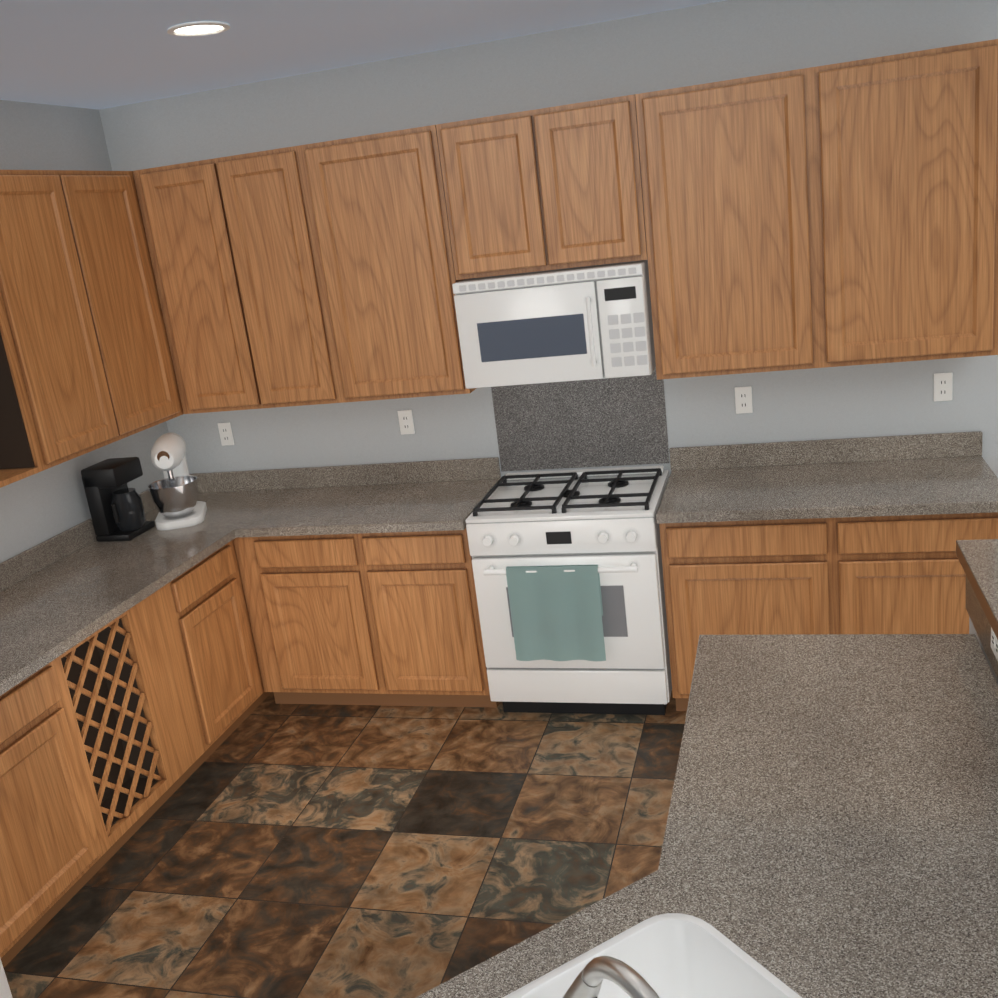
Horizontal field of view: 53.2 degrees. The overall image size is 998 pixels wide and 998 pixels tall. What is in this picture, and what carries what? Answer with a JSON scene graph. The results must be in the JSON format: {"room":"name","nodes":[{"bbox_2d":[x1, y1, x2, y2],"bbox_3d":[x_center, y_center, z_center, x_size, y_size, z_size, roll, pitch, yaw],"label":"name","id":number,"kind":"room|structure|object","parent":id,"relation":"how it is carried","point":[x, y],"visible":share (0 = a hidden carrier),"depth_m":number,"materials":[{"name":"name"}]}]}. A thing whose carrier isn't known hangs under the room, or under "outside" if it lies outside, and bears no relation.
{"room":"kitchen","nodes":[
{"label":"kitchen","id":0,"kind":"room"},
{"bbox_2d":[0,100,168,562],"bbox_3d":[-2.790,0.689,1.164,0.150,2.880,8.230,-2,17,16],"label":"wall","id":1,"kind":"structure","parent":0,"point":[41,506],"depth_m":4.23,"materials":[{"name":"paint"}]},
{"bbox_2d":[0,170,127,477],"bbox_3d":[-1.841,-0.674,3.790,0.330,1.070,0.484,-2,17,16],"label":"upper cabinet","id":2,"kind":"object","parent":1,"relation":"attached to","point":[86,364],"depth_m":3.73,"materials":[{"name":"brown wood"}]},
{"bbox_2d":[68,170,183,435],"bbox_3d":[-1.722,-0.814,4.222,0.330,1.070,0.455,-2,17,16],"label":"upper cabinet","id":3,"kind":"object","parent":1,"relation":"attached to","point":[109,219],"depth_m":4.20,"materials":[{"name":"brown wood"}]},
{"bbox_2d":[4,691,686,997],"bbox_3d":[0.599,1.955,0.725,6.800,0.100,8.380,-2,17,16],"label":"floor","id":4,"kind":"structure","parent":0,"point":[270,848],"depth_m":3.47,"materials":[{"name":"tile"}]},
{"bbox_2d":[0,958,12,997],"bbox_3d":[-1.901,0.829,2.285,0.867,1.785,0.870,-2,17,16],"label":"refrigerator","id":5,"kind":"object","parent":4,"relation":"on","point":[5,991],"depth_m":2.75,"materials":[{"name":"white metal"}]},
{"bbox_2d":[0,648,123,967],"bbox_3d":[-1.784,1.028,3.206,0.624,0.870,0.689,-2,17,16],"label":"base cabinet","id":6,"kind":"object","parent":4,"relation":"on","point":[58,829],"depth_m":3.23,"materials":[{"name":"brown wood"}]},
{"bbox_2d":[0,468,291,695],"bbox_3d":[-1.607,0.288,3.860,0.660,0.140,2.424,-2,17,16],"label":"countertop","id":7,"kind":"structure","parent":6,"relation":"on","point":[64,592],"depth_m":3.93,"materials":[{"name":"stone"}]},
{"bbox_2d":[81,457,154,541],"bbox_3d":[-1.673,-0.001,4.398,0.186,0.330,0.200,-2,17,16],"label":"coffee maker","id":8,"kind":"object","parent":7,"relation":"on","point":[116,507],"visible":1,"depth_m":4.34,"materials":[{"name":"black plastic"}]},
{"bbox_2d":[147,433,206,530],"bbox_3d":[-1.480,-0.095,4.537,0.286,0.387,0.350,-2,17,16],"label":"stand mixer","id":9,"kind":"object","parent":7,"relation":"on","point":[174,496],"visible":1,"depth_m":4.43,"materials":[{"name":"white metal"}]},
{"bbox_2d":[72,632,139,831],"bbox_3d":[-1.735,0.892,3.720,0.445,0.835,0.370,-2,17,16],"label":"base cabinet","id":10,"kind":"object","parent":4,"relation":"on","point":[117,732],"depth_m":3.64,"materials":[{"name":"brown wood"}]},
{"bbox_2d":[96,576,215,815],"bbox_3d":[-1.568,0.774,3.992,0.624,0.870,0.294,-2,17,16],"label":"base cabinet","id":11,"kind":"object","parent":4,"relation":"on","point":[148,653],"depth_m":3.85,"materials":[{"name":"brown wood"}]},
{"bbox_2d":[180,540,267,748],"bbox_3d":[-1.475,0.665,4.332,0.624,0.870,0.445,-2,17,16],"label":"base cabinet","id":12,"kind":"object","parent":4,"relation":"on","point":[214,598],"depth_m":4.27,"materials":[{"name":"brown wood"}]},
{"bbox_2d":[233,528,499,707],"bbox_3d":[-0.530,0.466,4.614,1.086,0.870,0.599,-2,17,16],"label":"base cabinet","id":13,"kind":"object","parent":4,"relation":"on","point":[388,619],"visible":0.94,"depth_m":4.33,"materials":[{"name":"brown wood"}]},
{"bbox_2d":[232,457,500,536],"bbox_3d":[-0.569,-0.012,4.452,1.033,0.140,0.632,-2,17,16],"label":"countertop","id":14,"kind":"structure","parent":13,"relation":"on","point":[437,495],"depth_m":4.54,"materials":[{"name":"stone"}]},
{"bbox_2d":[465,465,671,714],"bbox_3d":[0.348,0.410,4.296,0.760,0.942,0.701,-2,17,16],"label":"range","id":15,"kind":"object","parent":4,"relation":"on","point":[567,566],"visible":1,"depth_m":4.01,"materials":[{"name":"white metal"}]},
{"bbox_2d":[659,512,997,710],"bbox_3d":[1.340,0.388,4.076,1.242,0.870,0.599,-2,17,16],"label":"base cabinet","id":16,"kind":"object","parent":4,"relation":"on","point":[904,574],"visible":0.56,"depth_m":3.77,"materials":[{"name":"brown wood"}]},
{"bbox_2d":[656,431,997,523],"bbox_3d":[1.277,-0.090,3.924,1.250,0.140,0.626,-2,17,16],"label":"countertop","id":17,"kind":"structure","parent":16,"relation":"on","point":[931,474],"depth_m":3.97,"materials":[{"name":"stone"}]},
{"bbox_3d":[-0.048,1.263,1.641,2.005,0.870,2.818,-2,17,16],"label":"cabinet","id":18,"kind":"object","parent":4,"relation":"on","visible":0},
{"bbox_2d":[415,634,997,997],"bbox_3d":[-0.111,0.783,1.680,2.112,0.040,2.544,-2,17,16],"label":"countertop","id":19,"kind":"structure","parent":18,"relation":"on","point":[831,830],"depth_m":1.87,"materials":[{"name":"stone"}]},
{"bbox_2d":[563,956,659,997],"bbox_3d":[0.204,0.690,1.169,0.302,0.322,0.224,-2,17,16],"label":"faucet","id":20,"kind":"object","parent":19,"relation":"on","point":[631,982],"visible":1,"depth_m":1.16,"materials":[{"name":"silver metal"}]},
{"bbox_2d":[503,913,801,997],"bbox_3d":[0.132,0.936,1.327,0.780,0.218,0.565,-16,18,-27],"label":"sink","id":21,"kind":"object","parent":19,"relation":"in","point":[673,955],"visible":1,"depth_m":1.64,"materials":[{"name":"white ceramic"}]},
{"bbox_2d":[0,0,725,109],"bbox_3d":[0.265,-0.721,-0.047,6.500,0.250,8.080,-2,17,16],"label":"ceiling","id":22,"kind":"structure","parent":0,"point":[96,54],"depth_m":3.50,"materials":[{"name":"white paint"}]},
{"bbox_2d":[167,21,229,35],"bbox_3d":[-0.945,-1.478,3.135,0.195,0.008,0.195,-14,17,-21],"label":"recessed light","id":23,"kind":"object","parent":22,"relation":"in","point":[200,28],"visible":0.98,"depth_m":3.06,"materials":[{"name":"white plastic"}]},
{"bbox_2d":[99,0,997,476],"bbox_3d":[1.460,-0.689,4.104,6.800,2.880,0.150,-2,17,16],"label":"wall","id":24,"kind":"structure","parent":0,"point":[679,48],"depth_m":4.16,"materials":[{"name":"paint"}]},
{"bbox_2d":[132,158,259,413],"bbox_3d":[-1.280,-0.951,4.508,0.406,1.070,0.330,-2,17,16],"label":"upper cabinet","id":25,"kind":"object","parent":24,"relation":"attached to","point":[185,223],"depth_m":4.35,"materials":[{"name":"brown wood"}]},
{"bbox_2d":[218,422,233,445],"bbox_3d":[-1.345,-0.319,4.906,0.070,0.114,0.008,-2,17,16],"label":"electrical outlet","id":26,"kind":"object","parent":24,"relation":"attached to","point":[225,433],"visible":1,"depth_m":4.90,"materials":[{"name":"white plastic"}]},
{"bbox_2d":[216,145,339,408],"bbox_3d":[-0.899,-0.967,4.399,0.387,1.070,0.330,-2,17,16],"label":"upper cabinet","id":27,"kind":"object","parent":24,"relation":"attached to","point":[314,273],"depth_m":4.24,"materials":[{"name":"brown wood"}]},
{"bbox_2d":[300,125,476,402],"bbox_3d":[-0.432,-0.987,4.265,0.587,1.070,0.330,-2,17,16],"label":"upper cabinet","id":28,"kind":"object","parent":24,"relation":"attached to","point":[377,202],"depth_m":4.11,"materials":[{"name":"brown wood"}]},
{"bbox_2d":[397,410,414,434],"bbox_3d":[-0.433,-0.357,4.644,0.070,0.114,0.008,-2,17,16],"label":"electrical outlet","id":29,"kind":"object","parent":24,"relation":"attached to","point":[406,423],"visible":1,"depth_m":4.64,"materials":[{"name":"white plastic"}]},
{"bbox_2d":[436,94,647,279],"bbox_3d":[0.199,-1.238,4.011,0.780,0.600,0.329,-2,17,16],"label":"upper cabinet","id":30,"kind":"object","parent":24,"relation":"attached to","point":[550,188],"visible":0.96,"depth_m":3.86,"materials":[{"name":"brown wood"}]},
{"bbox_2d":[452,260,655,388],"bbox_3d":[0.246,-0.722,4.105,0.760,0.432,0.435,-2,17,16],"label":"microwave","id":31,"kind":"object","parent":30,"relation":"attached to","point":[574,324],"visible":0.98,"depth_m":3.94,"materials":[{"name":"grey"}]},
{"bbox_2d":[491,367,669,471],"bbox_3d":[0.354,-0.360,4.430,0.770,0.455,0.002,-2,17,16],"label":"panel","id":32,"kind":"object","parent":24,"relation":"attached to","point":[621,421],"visible":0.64,"depth_m":4.43,"materials":[{"name":"grey stone"}]},
{"bbox_2d":[734,386,752,413],"bbox_3d":[1.036,-0.418,4.222,0.070,0.114,0.008,-2,17,16],"label":"electrical outlet","id":33,"kind":"object","parent":24,"relation":"attached to","point":[743,399],"visible":1,"depth_m":4.22,"materials":[{"name":"white plastic"}]},
{"bbox_2d":[635,39,997,379],"bbox_3d":[1.199,-1.055,3.796,1.241,1.070,0.329,-2,17,16],"label":"upper cabinet","id":34,"kind":"object","parent":24,"relation":"attached to","point":[838,214],"visible":1,"depth_m":3.64,"materials":[{"name":"brown wood"}]},
{"bbox_2d":[934,372,952,401],"bbox_3d":[1.786,-0.450,4.006,0.070,0.114,0.008,-2,17,16],"label":"electrical outlet","id":35,"kind":"object","parent":24,"relation":"attached to","point":[943,385],"visible":1,"depth_m":4.00,"materials":[{"name":"white plastic"}]},
{"bbox_2d":[956,539,997,683],"bbox_3d":[1.261,0.869,2.027,0.379,1.097,1.642,-2,17,16],"label":"raised counter","id":36,"kind":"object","parent":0,"point":[978,560],"depth_m":2.37,"materials":[{"name":"stone"}]}
]}

